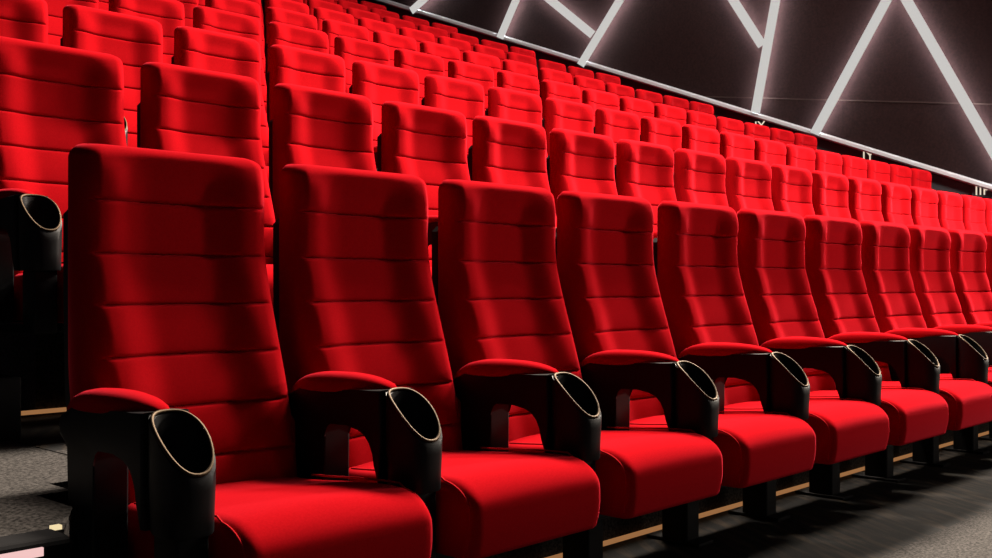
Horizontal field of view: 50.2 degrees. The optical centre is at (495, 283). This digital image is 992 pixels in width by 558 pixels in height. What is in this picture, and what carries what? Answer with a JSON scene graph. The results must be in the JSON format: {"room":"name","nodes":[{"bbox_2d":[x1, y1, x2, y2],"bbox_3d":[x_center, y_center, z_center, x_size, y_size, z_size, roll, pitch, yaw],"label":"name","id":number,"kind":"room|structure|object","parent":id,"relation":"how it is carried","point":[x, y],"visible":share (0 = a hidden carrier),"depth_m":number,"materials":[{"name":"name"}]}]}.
{"room":"auditorium","nodes":[
{"label":"auditorium","id":0,"kind":"room"},
{"bbox_2d":[0,331,65,417],"bbox_3d":[1.945,0.411,7.053,0.438,0.900,10.161,0,0,44],"label":"stair riser","id":1,"kind":"structure","parent":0,"point":[37,359],"depth_m":3.26,"materials":[{"name":"grey carpet"}]},
{"bbox_2d":[0,414,72,557],"bbox_3d":[1.539,0.703,5.162,1.578,0.600,13.792,0,0,44],"label":"floor","id":2,"kind":"structure","parent":0,"point":[33,480],"depth_m":2.18,"materials":[{"name":"grey carpet"}]},
{"bbox_2d":[0,524,70,557],"bbox_3d":[-1.676,0.428,0.682,0.099,0.063,2.868,0,0,44],"label":"step nosing","id":3,"kind":"structure","parent":2,"relation":"on","point":[45,543],"depth_m":1.65,"materials":[{"name":"black rubber"}]},
{"bbox_2d":[0,36,126,333],"bbox_3d":[-1.173,-0.160,3.006,0.664,1.126,0.515,0,0,44],"label":"seat","id":4,"kind":"object","parent":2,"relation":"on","point":[54,99],"visible":0.66,"depth_m":3.10,"materials":[{"name":"red fabric"}]},
{"bbox_2d":[14,264,63,323],"bbox_3d":[-1.061,0.023,2.964,0.441,0.164,0.413,0,0,44],"label":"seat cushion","id":5,"kind":"object","parent":4,"relation":"on","point":[18,275],"depth_m":2.91,"materials":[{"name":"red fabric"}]},
{"bbox_2d":[137,62,274,305],"bbox_3d":[-0.822,-0.160,3.376,0.664,1.126,0.515,0,0,44],"label":"seat","id":6,"kind":"object","parent":2,"relation":"on","point":[180,108],"visible":0.34,"depth_m":3.56,"materials":[{"name":"red fabric"}]},
{"bbox_2d":[266,264,272,305],"bbox_3d":[-0.710,0.023,3.334,0.441,0.164,0.413,0,0,44],"label":"seat cushion","id":7,"kind":"object","parent":6,"relation":"on","point":[269,267],"depth_m":3.08,"materials":[{"name":"red fabric"}]},
{"bbox_2d":[269,83,431,275],"bbox_3d":[-0.470,-0.160,3.745,0.664,1.126,0.515,0,0,44],"label":"seat","id":8,"kind":"object","parent":2,"relation":"on","point":[308,125],"visible":0.3,"depth_m":3.91,"materials":[{"name":"red fabric"}]},
{"bbox_2d":[377,101,469,266],"bbox_3d":[-0.118,-0.160,4.115,0.664,1.126,0.515,0,0,44],"label":"seat","id":9,"kind":"object","parent":2,"relation":"on","point":[429,144],"visible":0.2,"depth_m":4.28,"materials":[{"name":"red fabric"}]},
{"bbox_2d":[468,116,556,232],"bbox_3d":[0.233,-0.160,4.485,0.664,1.126,0.515,0,0,44],"label":"seat","id":10,"kind":"object","parent":2,"relation":"on","point":[501,151],"visible":0.3,"depth_m":4.65,"materials":[{"name":"red fabric"}]},
{"bbox_2d":[546,128,617,215],"bbox_3d":[0.585,-0.160,4.854,0.664,1.126,0.515,0,0,44],"label":"seat","id":11,"kind":"object","parent":2,"relation":"on","point":[577,160],"visible":0.27,"depth_m":5.01,"materials":[{"name":"red fabric"}]},
{"bbox_2d":[614,139,676,238],"bbox_3d":[0.936,-0.160,5.224,0.664,1.126,0.515,0,0,44],"label":"seat","id":12,"kind":"object","parent":2,"relation":"on","point":[644,170],"visible":0.29,"depth_m":5.39,"materials":[{"name":"red fabric"}]},
{"bbox_2d":[673,148,728,206],"bbox_3d":[1.288,-0.160,5.593,0.664,1.126,0.515,0,0,44],"label":"seat","id":13,"kind":"object","parent":2,"relation":"on","point":[698,176],"visible":0.3,"depth_m":5.76,"materials":[{"name":"red fabric"}]},
{"bbox_2d":[725,157,773,213],"bbox_3d":[1.639,-0.160,5.963,0.664,1.126,0.515,0,0,44],"label":"seat","id":14,"kind":"object","parent":2,"relation":"on","point":[747,181],"visible":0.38,"depth_m":6.13,"materials":[{"name":"red fabric"}]},
{"bbox_2d":[770,164,814,217],"bbox_3d":[1.990,-0.160,6.332,0.664,1.126,0.515,0,0,44],"label":"seat","id":15,"kind":"object","parent":2,"relation":"on","point":[791,187],"visible":0.3,"depth_m":6.51,"materials":[{"name":"red fabric"}]},
{"bbox_2d":[811,171,850,217],"bbox_3d":[2.342,-0.160,6.702,0.664,1.126,0.515,0,0,44],"label":"seat","id":16,"kind":"object","parent":2,"relation":"on","point":[829,190],"visible":0.27,"depth_m":6.88,"materials":[{"name":"red fabric"}]},
{"bbox_2d":[847,176,883,221],"bbox_3d":[2.693,-0.160,7.071,0.664,1.126,0.515,0,0,44],"label":"seat","id":17,"kind":"object","parent":2,"relation":"on","point":[864,195],"visible":0.27,"depth_m":7.25,"materials":[{"name":"red fabric"}]},
{"bbox_2d":[880,182,913,224],"bbox_3d":[3.045,-0.160,7.441,0.664,1.126,0.515,0,0,44],"label":"seat","id":18,"kind":"object","parent":2,"relation":"on","point":[895,198],"visible":0.3,"depth_m":7.62,"materials":[{"name":"red fabric"}]},
{"bbox_2d":[910,186,939,226],"bbox_3d":[3.397,-0.160,7.810,0.664,1.126,0.515,0,0,44],"label":"seat","id":19,"kind":"object","parent":2,"relation":"on","point":[924,201],"visible":0.23,"depth_m":8.00,"materials":[{"name":"red fabric"}]},
{"bbox_2d":[936,191,964,229],"bbox_3d":[3.748,-0.160,8.180,0.664,1.126,0.515,0,0,44],"label":"seat","id":20,"kind":"object","parent":2,"relation":"on","point":[950,205],"visible":0.29,"depth_m":8.37,"materials":[{"name":"red fabric"}]},
{"bbox_2d":[961,195,986,232],"bbox_3d":[4.099,-0.160,8.549,0.664,1.126,0.515,0,0,44],"label":"seat","id":21,"kind":"object","parent":2,"relation":"on","point":[973,209],"visible":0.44,"depth_m":8.74,"materials":[{"name":"red fabric"}]},
{"bbox_2d":[53,422,988,557],"bbox_3d":[2.775,0.853,6.274,0.438,0.900,10.686,0,0,44],"label":"floor","id":22,"kind":"structure","parent":0,"point":[613,527],"depth_m":3.63,"materials":[{"name":"grey carpet"}]},
{"bbox_2d":[546,431,988,557],"bbox_3d":[2.820,0.831,5.989,0.019,0.012,10.845,0,0,44],"label":"trim","id":23,"kind":"structure","parent":22,"relation":"attached to","point":[732,506],"depth_m":3.90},
{"bbox_2d":[390,0,991,182],"bbox_3d":[3.102,-4.055,12.161,15.679,10.200,0.243,0,0,30],"label":"wall","id":24,"kind":"structure","parent":0,"point":[700,47],"depth_m":11.79,"materials":[{"name":"black paint"}]},
{"bbox_2d":[497,0,519,38],"bbox_3d":[0.205,-3.500,13.595,0.441,0.715,0.035,0,0,30],"label":"light bar","id":25,"kind":"object","parent":24,"relation":"attached to","point":[514,3],"visible":1,"depth_m":13.61,"materials":[{"name":"white plastic"}]},
{"bbox_2d":[545,0,594,37],"bbox_3d":[0.822,-3.425,13.236,0.921,0.815,0.035,0,0,30],"label":"light bar","id":26,"kind":"object","parent":24,"relation":"attached to","point":[555,4],"visible":1,"depth_m":13.15,"materials":[{"name":"white plastic"}]},
{"bbox_2d":[577,0,623,66],"bbox_3d":[1.559,-3.520,12.806,1.266,1.707,0.035,0,0,30],"label":"light bar","id":27,"kind":"object","parent":24,"relation":"attached to","point":[616,5],"visible":1,"depth_m":12.95,"materials":[{"name":"white plastic"}]},
{"bbox_2d":[357,0,991,198],"bbox_3d":[3.321,-1.790,11.880,14.902,5.713,0.020,0,0,30],"label":"trim","id":28,"kind":"structure","parent":24,"relation":"attached to","point":[938,183],"depth_m":12.32,"materials":[{"name":"grey"}]},
{"bbox_2d":[374,0,991,190],"bbox_3d":[3.301,-1.757,11.846,14.914,5.761,0.100,0,0,30],"label":"trim","id":29,"kind":"structure","parent":24,"relation":"attached to","point":[938,171],"depth_m":12.25,"materials":[{"name":"grey metal"}]},
{"bbox_2d":[728,0,765,47],"bbox_3d":[2.587,-3.495,12.207,1.060,1.670,0.035,0,0,30],"label":"light bar","id":30,"kind":"object","parent":24,"relation":"attached to","point":[736,5],"visible":1,"depth_m":12.03,"materials":[{"name":"white plastic"}]},
{"bbox_2d":[751,0,779,112],"bbox_3d":[3.157,-3.290,11.874,0.605,2.728,0.035,0,0,30],"label":"light bar","id":31,"kind":"object","parent":24,"relation":"attached to","point":[774,5],"visible":1,"depth_m":11.93,"materials":[{"name":"white plastic"}]},
{"bbox_2d":[704,96,991,104],"bbox_3d":[4.568,-1.906,11.162,8.942,1.034,0.006,0,0,30],"label":"trim","id":32,"kind":"structure","parent":24,"relation":"attached to","point":[704,96],"depth_m":11.50,"materials":[{"name":"black"}]},
{"bbox_2d":[810,0,891,135],"bbox_3d":[3.863,-2.390,11.463,0.913,1.537,0.035,0,0,30],"label":"light bar","id":33,"kind":"object","parent":24,"relation":"attached to","point":[883,5],"visible":1,"depth_m":11.46,"materials":[{"name":"white plastic"}]},
{"bbox_2d":[901,0,991,158],"bbox_3d":[4.804,-1.915,10.915,1.264,2.364,0.035,0,0,30],"label":"light bar","id":34,"kind":"object","parent":24,"relation":"attached to","point":[911,8],"visible":1,"depth_m":10.96,"materials":[{"name":"white plastic"}]},
{"bbox_2d":[603,434,991,557],"bbox_3d":[4.447,0.904,2.954,6.560,0.122,16.600,0,0,44],"label":"floor","id":35,"kind":"structure","parent":0,"point":[881,518],"depth_m":3.72,"materials":[{"name":"grey carpet"}]},
{"bbox_2d":[59,143,431,557],"bbox_3d":[-0.521,0.282,2.040,0.664,1.126,0.523,0,0,44],"label":"seat","id":36,"kind":"object","parent":35,"relation":"on","point":[176,427],"visible":1,"depth_m":2.09,"materials":[{"name":"red fabric"}]},
{"bbox_2d":[128,477,431,557],"bbox_3d":[-0.412,0.465,1.995,0.441,0.164,0.413,0,0,44],"label":"seat cushion","id":37,"kind":"object","parent":36,"relation":"on","point":[255,517],"depth_m":1.89,"materials":[{"name":"red fabric"}]},
{"bbox_2d":[273,164,599,557],"bbox_3d":[-0.172,0.282,2.407,0.664,1.126,0.515,0,0,44],"label":"seat","id":38,"kind":"object","parent":35,"relation":"on","point":[367,369],"visible":0.94,"depth_m":2.44,"materials":[{"name":"red fabric"}]},
{"bbox_2d":[349,450,599,557],"bbox_3d":[-0.061,0.465,2.365,0.441,0.164,0.413,0,0,44],"label":"seat cushion","id":39,"kind":"object","parent":38,"relation":"on","point":[488,503],"depth_m":2.20,"materials":[{"name":"red fabric"}]},
{"bbox_2d":[432,179,722,519],"bbox_3d":[0.179,0.282,2.776,0.664,1.126,0.515,0,0,44],"label":"seat","id":40,"kind":"object","parent":35,"relation":"on","point":[518,382],"visible":0.88,"depth_m":2.79,"materials":[{"name":"red fabric"}]},
{"bbox_2d":[509,430,722,518],"bbox_3d":[0.291,0.465,2.734,0.441,0.164,0.413,0,0,44],"label":"seat cushion","id":41,"kind":"object","parent":40,"relation":"on","point":[638,472],"depth_m":2.56,"materials":[{"name":"red fabric"}]},
{"bbox_2d":[555,191,815,557],"bbox_3d":[0.529,0.282,3.144,0.661,1.126,0.510,0,0,44],"label":"seat","id":42,"kind":"object","parent":35,"relation":"on","point":[624,346],"visible":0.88,"depth_m":3.14,"materials":[{"name":"red fabric"}]},
{"bbox_2d":[629,413,815,487],"bbox_3d":[0.642,0.465,3.104,0.441,0.164,0.413,0,0,44],"label":"seat cushion","id":43,"kind":"object","parent":42,"relation":"on","point":[755,448],"depth_m":2.93,"materials":[{"name":"red fabric"}]},
{"bbox_2d":[647,201,888,547],"bbox_3d":[0.882,0.282,3.515,0.664,1.126,0.515,0,0,44],"label":"seat","id":44,"kind":"object","parent":35,"relation":"on","point":[706,309],"visible":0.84,"depth_m":3.52,"materials":[{"name":"red fabric"}]},
{"bbox_2d":[724,400,888,464],"bbox_3d":[0.994,0.465,3.473,0.441,0.164,0.413,0,0,44],"label":"seat cushion","id":45,"kind":"object","parent":44,"relation":"on","point":[844,430],"depth_m":3.30,"materials":[{"name":"red fabric"}]},
{"bbox_2d":[728,208,948,521],"bbox_3d":[1.234,0.282,3.885,0.664,1.126,0.515,0,0,44],"label":"seat","id":46,"kind":"object","parent":35,"relation":"on","point":[770,244],"visible":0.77,"depth_m":3.89,"materials":[{"name":"red fabric"}]},
{"bbox_2d":[809,389,948,445],"bbox_3d":[1.345,0.465,3.843,0.441,0.164,0.413,0,0,44],"label":"seat cushion","id":47,"kind":"object","parent":46,"relation":"on","point":[914,415],"depth_m":3.67,"materials":[{"name":"red fabric"}]},
{"bbox_2d":[795,215,991,499],"bbox_3d":[1.585,0.282,4.254,0.664,1.126,0.515,0,0,44],"label":"seat","id":48,"kind":"object","parent":35,"relation":"on","point":[845,312],"visible":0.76,"depth_m":4.25,"materials":[{"name":"red fabric"}]},
{"bbox_2d":[882,380,991,430],"bbox_3d":[1.697,0.465,4.212,0.441,0.164,0.413,0,0,44],"label":"seat cushion","id":49,"kind":"object","parent":48,"relation":"on","point":[969,402],"depth_m":4.02,"materials":[{"name":"red fabric"}]},
{"bbox_2d":[852,220,991,482],"bbox_3d":[1.937,0.282,4.624,0.664,1.126,0.515,0,0,44],"label":"seat","id":50,"kind":"object","parent":35,"relation":"on","point":[885,266],"visible":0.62,"depth_m":4.66,"materials":[{"name":"red fabric"}]},
{"bbox_2d":[940,372,991,386],"bbox_3d":[2.048,0.465,4.582,0.441,0.164,0.413,0,0,44],"label":"seat cushion","id":51,"kind":"object","parent":50,"relation":"on","point":[942,376],"depth_m":4.46,"materials":[{"name":"red fabric"}]},
{"bbox_2d":[900,225,991,466],"bbox_3d":[2.286,0.282,4.992,0.661,1.126,0.510,0,0,44],"label":"seat","id":52,"kind":"object","parent":35,"relation":"on","point":[929,253],"visible":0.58,"depth_m":5.04,"materials":[{"name":"red fabric"}]},
{"bbox_2d":[941,229,991,453],"bbox_3d":[2.638,0.282,5.362,0.661,1.126,0.510,0,0,44],"label":"seat","id":53,"kind":"object","parent":35,"relation":"on","point":[967,250],"visible":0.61,"depth_m":5.45,"materials":[{"name":"red fabric"}]},
{"bbox_2d":[978,232,991,440],"bbox_3d":[2.991,0.282,5.732,0.664,1.126,0.515,0,0,44],"label":"seat","id":54,"kind":"object","parent":35,"relation":"on","point":[988,235],"visible":0.33,"depth_m":5.78,"materials":[{"name":"red fabric"}]},
{"bbox_3d":[-0.163,-0.622,8.966,0.700,0.600,9.008,0,0,44],"label":"floor","id":55,"kind":"structure","parent":0,"visible":0},
{"bbox_2d":[205,0,264,74],"bbox_3d":[-1.714,-1.485,7.393,0.664,1.126,0.515,0,0,44],"label":"seat","id":56,"kind":"object","parent":55,"relation":"on","point":[244,7],"visible":0.16,"depth_m":7.62,"materials":[{"name":"red fabric"}]},
{"bbox_2d":[264,7,316,50],"bbox_3d":[-1.363,-1.485,7.762,0.664,1.126,0.515,0,0,44],"label":"seat","id":57,"kind":"object","parent":55,"relation":"on","point":[273,14],"visible":0.12,"depth_m":7.91,"materials":[{"name":"red fabric"}]},
{"bbox_2d":[322,19,368,54],"bbox_3d":[-1.011,-1.485,8.132,0.664,1.126,0.515,0,0,44],"label":"seat","id":58,"kind":"object","parent":55,"relation":"on","point":[332,28],"visible":0.12,"depth_m":8.27,"materials":[{"name":"red fabric"}]},
{"bbox_2d":[373,31,416,66],"bbox_3d":[-0.660,-1.485,8.501,0.664,1.126,0.515,0,0,44],"label":"seat","id":59,"kind":"object","parent":55,"relation":"on","point":[392,41],"visible":0.18,"depth_m":8.67,"materials":[{"name":"red fabric"}]},
{"bbox_2d":[420,41,459,76],"bbox_3d":[-0.308,-1.485,8.871,0.664,1.126,0.515,0,0,44],"label":"seat","id":60,"kind":"object","parent":55,"relation":"on","point":[447,53],"visible":0.09,"depth_m":9.07,"materials":[{"name":"red fabric"}]},
{"bbox_2d":[463,51,499,86],"bbox_3d":[0.043,-1.485,9.240,0.664,1.126,0.515,0,0,44],"label":"seat","id":61,"kind":"object","parent":55,"relation":"on","point":[493,62],"visible":0.12,"depth_m":9.44,"materials":[{"name":"red fabric"}]},
{"bbox_2d":[503,59,537,78],"bbox_3d":[0.395,-1.485,9.610,0.664,1.126,0.515,0,0,44],"label":"seat","id":62,"kind":"object","parent":55,"relation":"on","point":[508,65],"visible":0.12,"depth_m":9.79,"materials":[{"name":"red fabric"}]},
{"bbox_2d":[539,68,571,96],"bbox_3d":[0.746,-1.485,9.979,0.664,1.126,0.515,0,0,44],"label":"seat","id":63,"kind":"object","parent":55,"relation":"on","point":[544,73],"visible":0.18,"depth_m":10.12,"materials":[{"name":"red fabric"}]},
{"bbox_2d":[574,75,604,102],"bbox_3d":[1.098,-1.485,10.349,0.664,1.126,0.515,0,0,44],"label":"seat","id":64,"kind":"object","parent":55,"relation":"on","point":[582,82],"visible":0.11,"depth_m":10.50,"materials":[{"name":"red fabric"}]},
{"bbox_2d":[605,82,634,110],"bbox_3d":[1.449,-1.485,10.718,0.664,1.126,0.515,0,0,44],"label":"seat","id":65,"kind":"object","parent":55,"relation":"on","point":[619,90],"visible":0.15,"depth_m":10.89,"materials":[{"name":"red fabric"}]},
{"bbox_3d":[-0.993,-1.064,9.745,0.700,0.600,8.483,0,0,44],"label":"floor","id":66,"kind":"structure","parent":0,"visible":0},
{"bbox_2d":[264,0,308,25],"bbox_3d":[-1.660,-1.927,9.101,0.664,1.126,0.515,0,0,44],"label":"seat","id":67,"kind":"object","parent":66,"relation":"on","point":[284,4],"visible":0.09,"depth_m":9.28,"materials":[{"name":"red fabric"}]},
{"bbox_2d":[313,7,353,30],"bbox_3d":[-1.309,-1.927,9.470,0.664,1.126,0.515,0,0,44],"label":"seat","id":68,"kind":"object","parent":66,"relation":"on","point":[320,13],"visible":0.14,"depth_m":9.61,"materials":[{"name":"red fabric"}]},
{"bbox_2d":[358,17,395,41],"bbox_3d":[-0.957,-1.927,9.840,0.664,1.126,0.515,0,0,44],"label":"seat","id":69,"kind":"object","parent":66,"relation":"on","point":[371,25],"visible":0.12,"depth_m":9.99,"materials":[{"name":"red fabric"}]},
{"bbox_2d":[399,27,434,51],"bbox_3d":[-0.606,-1.927,10.209,0.664,1.126,0.515,0,0,44],"label":"seat","id":70,"kind":"object","parent":66,"relation":"on","point":[418,35],"visible":0.16,"depth_m":10.40,"materials":[{"name":"red fabric"}]},
{"bbox_2d":[437,36,470,60],"bbox_3d":[-0.254,-1.927,10.579,0.664,1.126,0.515,0,0,44],"label":"seat","id":71,"kind":"object","parent":66,"relation":"on","point":[463,46],"visible":0.05,"depth_m":10.78,"materials":[{"name":"red fabric"}]},
{"bbox_2d":[473,44,504,69],"bbox_3d":[0.097,-1.927,10.948,0.664,1.126,0.515,0,0,44],"label":"seat","id":72,"kind":"object","parent":66,"relation":"on","point":[478,48],"visible":0.08,"depth_m":11.15,"materials":[{"name":"red fabric"}]},
{"bbox_3d":[1.497,0.261,7.407,0.700,0.600,10.058,0,0,44],"label":"floor","id":73,"kind":"structure","parent":0,"visible":0},
{"bbox_2d":[0,0,47,43],"bbox_3d":[-1.822,-0.602,3.976,0.664,1.126,0.515,0,0,44],"label":"seat","id":74,"kind":"object","parent":73,"relation":"on","point":[27,20],"visible":0.12,"depth_m":4.25,"materials":[{"name":"red fabric"}]},
{"bbox_2d":[60,5,162,146],"bbox_3d":[-1.470,-0.602,4.345,0.664,1.126,0.515,0,0,44],"label":"seat","id":75,"kind":"object","parent":73,"relation":"on","point":[136,41],"visible":0.22,"depth_m":4.54,"materials":[{"name":"red fabric"}]},
{"bbox_2d":[171,26,268,183],"bbox_3d":[-1.119,-0.602,4.715,0.664,1.126,0.515,0,0,44],"label":"seat","id":76,"kind":"object","parent":73,"relation":"on","point":[197,48],"visible":0.2,"depth_m":4.91,"materials":[{"name":"red fabric"}]},
{"bbox_2d":[267,45,345,127],"bbox_3d":[-0.767,-0.602,5.084,0.664,1.126,0.515,0,0,44],"label":"seat","id":77,"kind":"object","parent":73,"relation":"on","point":[287,64],"visible":0.13,"depth_m":5.25,"materials":[{"name":"red fabric"}]},
{"bbox_2d":[349,60,418,169],"bbox_3d":[-0.416,-0.602,5.454,0.664,1.126,0.515,0,0,44],"label":"seat","id":78,"kind":"object","parent":73,"relation":"on","point":[380,83],"visible":0.23,"depth_m":5.60,"materials":[{"name":"red fabric"}]},
{"bbox_2d":[421,74,483,162],"bbox_3d":[-0.065,-0.602,5.823,0.664,1.126,0.515,0,0,44],"label":"seat","id":79,"kind":"object","parent":73,"relation":"on","point":[465,97],"visible":0.22,"depth_m":6.02,"materials":[{"name":"red fabric"}]},
{"bbox_2d":[485,87,547,157],"bbox_3d":[0.287,-0.602,6.193,0.664,1.126,0.515,0,0,44],"label":"seat","id":80,"kind":"object","parent":73,"relation":"on","point":[503,103],"visible":0.14,"depth_m":6.37,"materials":[{"name":"red fabric"}]},
{"bbox_2d":[542,98,593,155],"bbox_3d":[0.638,-0.602,6.562,0.664,1.126,0.515,0,0,44],"label":"seat","id":81,"kind":"object","parent":73,"relation":"on","point":[558,113],"visible":0.13,"depth_m":6.71,"materials":[{"name":"red fabric"}]},
{"bbox_2d":[593,107,639,164],"bbox_3d":[0.990,-0.602,6.932,0.664,1.126,0.515,0,0,44],"label":"seat","id":82,"kind":"object","parent":73,"relation":"on","point":[615,124],"visible":0.19,"depth_m":7.10,"materials":[{"name":"red fabric"}]},
{"bbox_2d":[640,116,681,171],"bbox_3d":[1.341,-0.602,7.301,0.664,1.126,0.515,0,0,44],"label":"seat","id":83,"kind":"object","parent":73,"relation":"on","point":[653,130],"visible":0.19,"depth_m":7.48,"materials":[{"name":"red fabric"}]},
{"bbox_2d":[681,124,719,153],"bbox_3d":[1.693,-0.602,7.671,0.664,1.126,0.515,0,0,44],"label":"seat","id":84,"kind":"object","parent":73,"relation":"on","point":[697,138],"visible":0.13,"depth_m":7.84,"materials":[{"name":"red fabric"}]},
{"bbox_2d":[719,132,754,159],"bbox_3d":[2.044,-0.602,8.041,0.664,1.126,0.515,0,0,44],"label":"seat","id":85,"kind":"object","parent":73,"relation":"on","point":[731,144],"visible":0.2,"depth_m":8.21,"materials":[{"name":"red fabric"}]},
{"bbox_2d":[754,138,785,165],"bbox_3d":[2.396,-0.602,8.410,0.664,1.126,0.515,0,0,44],"label":"seat","id":86,"kind":"object","parent":73,"relation":"on","point":[771,152],"visible":0.21,"depth_m":8.59,"materials":[{"name":"red fabric"}]},
{"bbox_2d":[786,144,815,171],"bbox_3d":[2.747,-0.602,8.780,0.664,1.126,0.515,0,0,44],"label":"seat","id":87,"kind":"object","parent":73,"relation":"on","point":[796,156],"visible":0.18,"depth_m":8.95,"materials":[{"name":"red fabric"}]},
{"bbox_2d":[815,150,841,173],"bbox_3d":[3.099,-0.602,9.149,0.664,1.126,0.515,0,0,44],"label":"seat","id":88,"kind":"object","parent":73,"relation":"on","point":[825,161],"visible":0.14,"depth_m":9.32,"materials":[{"name":"red fabric"}]},
{"bbox_2d":[842,155,866,178],"bbox_3d":[3.450,-0.602,9.519,0.664,1.126,0.515,0,0,44],"label":"seat","id":89,"kind":"object","parent":73,"relation":"on","point":[853,166],"visible":0.18,"depth_m":9.69,"materials":[{"name":"red fabric"}]},
{"bbox_2d":[866,160,889,181],"bbox_3d":[3.802,-0.602,9.888,0.664,1.126,0.515,0,0,44],"label":"seat","id":90,"kind":"object","parent":73,"relation":"on","point":[879,171],"visible":0.18,"depth_m":10.07,"materials":[{"name":"red fabric"}]},
{"bbox_2d":[889,164,911,186],"bbox_3d":[4.153,-0.602,10.258,0.664,1.126,0.515,0,0,44],"label":"seat","id":91,"kind":"object","parent":73,"relation":"on","point":[899,174],"visible":0.19,"depth_m":10.43,"materials":[{"name":"red fabric"}]},
{"bbox_2d":[910,168,931,188],"bbox_3d":[4.536,-0.602,10.660,0.661,1.126,0.604,0,0,44],"label":"seat","id":92,"kind":"object","parent":73,"relation":"on","point":[920,178],"visible":0.19,"depth_m":10.81,"materials":[{"name":"red fabric"}]},
{"bbox_3d":[0.667,-0.180,8.186,0.700,0.600,9.533,0,0,44],"label":"floor","id":93,"kind":"structure","parent":0,"visible":0},
{"bbox_2d":[44,0,97,45],"bbox_3d":[-2.120,-1.043,5.315,0.664,1.126,0.515,0,0,44],"label":"seat","id":94,"kind":"object","parent":93,"relation":"on","point":[55,7],"visible":0.04,"depth_m":5.50,"materials":[{"name":"red fabric"}]},
{"bbox_2d":[109,0,184,63],"bbox_3d":[-1.768,-1.043,5.684,0.664,1.126,0.515,0,0,44],"label":"seat","id":95,"kind":"object","parent":93,"relation":"on","point":[170,14],"visible":0.18,"depth_m":5.93,"materials":[{"name":"red fabric"}]},
{"bbox_2d":[193,6,266,117],"bbox_3d":[-1.417,-1.043,6.054,0.664,1.126,0.515,0,0,44],"label":"seat","id":96,"kind":"object","parent":93,"relation":"on","point":[206,18],"visible":0.16,"depth_m":6.25,"materials":[{"name":"red fabric"}]},
{"bbox_2d":[265,22,328,85],"bbox_3d":[-1.065,-1.043,6.423,0.664,1.126,0.515,0,0,44],"label":"seat","id":97,"kind":"object","parent":93,"relation":"on","point":[279,33],"visible":0.17,"depth_m":6.58,"materials":[{"name":"red fabric"}]},
{"bbox_2d":[334,36,389,92],"bbox_3d":[-0.714,-1.043,6.793,0.664,1.126,0.515,0,0,44],"label":"seat","id":98,"kind":"object","parent":93,"relation":"on","point":[350,49],"visible":0.15,"depth_m":6.93,"materials":[{"name":"red fabric"}]},
{"bbox_2d":[394,48,443,104],"bbox_3d":[-0.362,-1.043,7.162,0.664,1.126,0.515,0,0,44],"label":"seat","id":99,"kind":"object","parent":93,"relation":"on","point":[423,64],"visible":0.18,"depth_m":7.35,"materials":[{"name":"red fabric"}]},
{"bbox_2d":[448,60,493,115],"bbox_3d":[-0.011,-1.043,7.532,0.664,1.126,0.515,0,0,44],"label":"seat","id":100,"kind":"object","parent":93,"relation":"on","point":[483,75],"visible":0.12,"depth_m":7.73,"materials":[{"name":"red fabric"}]},
{"bbox_2d":[497,70,538,95],"bbox_3d":[0.341,-1.043,7.901,0.664,1.126,0.515,0,0,44],"label":"seat","id":101,"kind":"object","parent":93,"relation":"on","point":[505,79],"visible":0.19,"depth_m":8.07,"materials":[{"name":"red fabric"}]},
{"bbox_2d":[540,80,580,118],"bbox_3d":[0.692,-1.043,8.271,0.664,1.126,0.515,0,0,44],"label":"seat","id":102,"kind":"object","parent":93,"relation":"on","point":[549,88],"visible":0.17,"depth_m":8.42,"materials":[{"name":"red fabric"}]},
{"bbox_2d":[582,88,618,126],"bbox_3d":[1.044,-1.043,8.640,0.664,1.126,0.515,0,0,44],"label":"seat","id":103,"kind":"object","parent":93,"relation":"on","point":[596,99],"visible":0.21,"depth_m":8.80,"materials":[{"name":"red fabric"}]},
{"bbox_2d":[620,96,653,132],"bbox_3d":[1.395,-1.043,9.010,0.664,1.126,0.515,0,0,44],"label":"seat","id":104,"kind":"object","parent":93,"relation":"on","point":[639,107],"visible":0.13,"depth_m":9.19,"materials":[{"name":"red fabric"}]},
{"bbox_2d":[654,104,685,141],"bbox_3d":[1.747,-1.043,9.379,0.664,1.126,0.515,0,0,44],"label":"seat","id":105,"kind":"object","parent":93,"relation":"on","point":[661,111],"visible":0.14,"depth_m":9.55,"materials":[{"name":"red fabric"}]},
{"bbox_2d":[686,110,715,129],"bbox_3d":[2.098,-1.043,9.749,0.664,1.126,0.515,0,0,44],"label":"seat","id":106,"kind":"object","parent":93,"relation":"on","point":[696,118],"visible":0.16,"depth_m":9.91,"materials":[{"name":"red fabric"}]},
{"bbox_2d":[716,117,743,134],"bbox_3d":[2.450,-1.043,10.118,0.664,1.126,0.515,0,0,44],"label":"seat","id":107,"kind":"object","parent":93,"relation":"on","point":[723,124],"visible":0.16,"depth_m":10.28,"materials":[{"name":"red fabric"}]},
{"bbox_2d":[744,122,769,139],"bbox_3d":[2.801,-1.043,10.488,0.664,1.126,0.515,0,0,44],"label":"seat","id":108,"kind":"object","parent":93,"relation":"on","point":[753,130],"visible":0.19,"depth_m":10.65,"materials":[{"name":"red fabric"}]},
{"bbox_2d":[770,128,794,145],"bbox_3d":[3.153,-1.043,10.857,0.664,1.126,0.515,0,0,44],"label":"seat","id":109,"kind":"object","parent":93,"relation":"on","point":[779,135],"visible":0.21,"depth_m":11.03,"materials":[{"name":"red fabric"}]},
{"bbox_3d":[-2.513,0.396,1.725,0.400,0.298,3.225,0,0,44],"label":"floor","id":110,"kind":"structure","parent":0,"visible":0},
{"bbox_2d":[0,374,20,441],"bbox_3d":[-2.480,0.323,1.701,0.379,0.164,3.237,0,0,44],"label":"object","id":111,"kind":"structure","parent":110,"relation":"attached to","point":[10,386],"depth_m":2.72,"materials":[{"name":"black rubber"}]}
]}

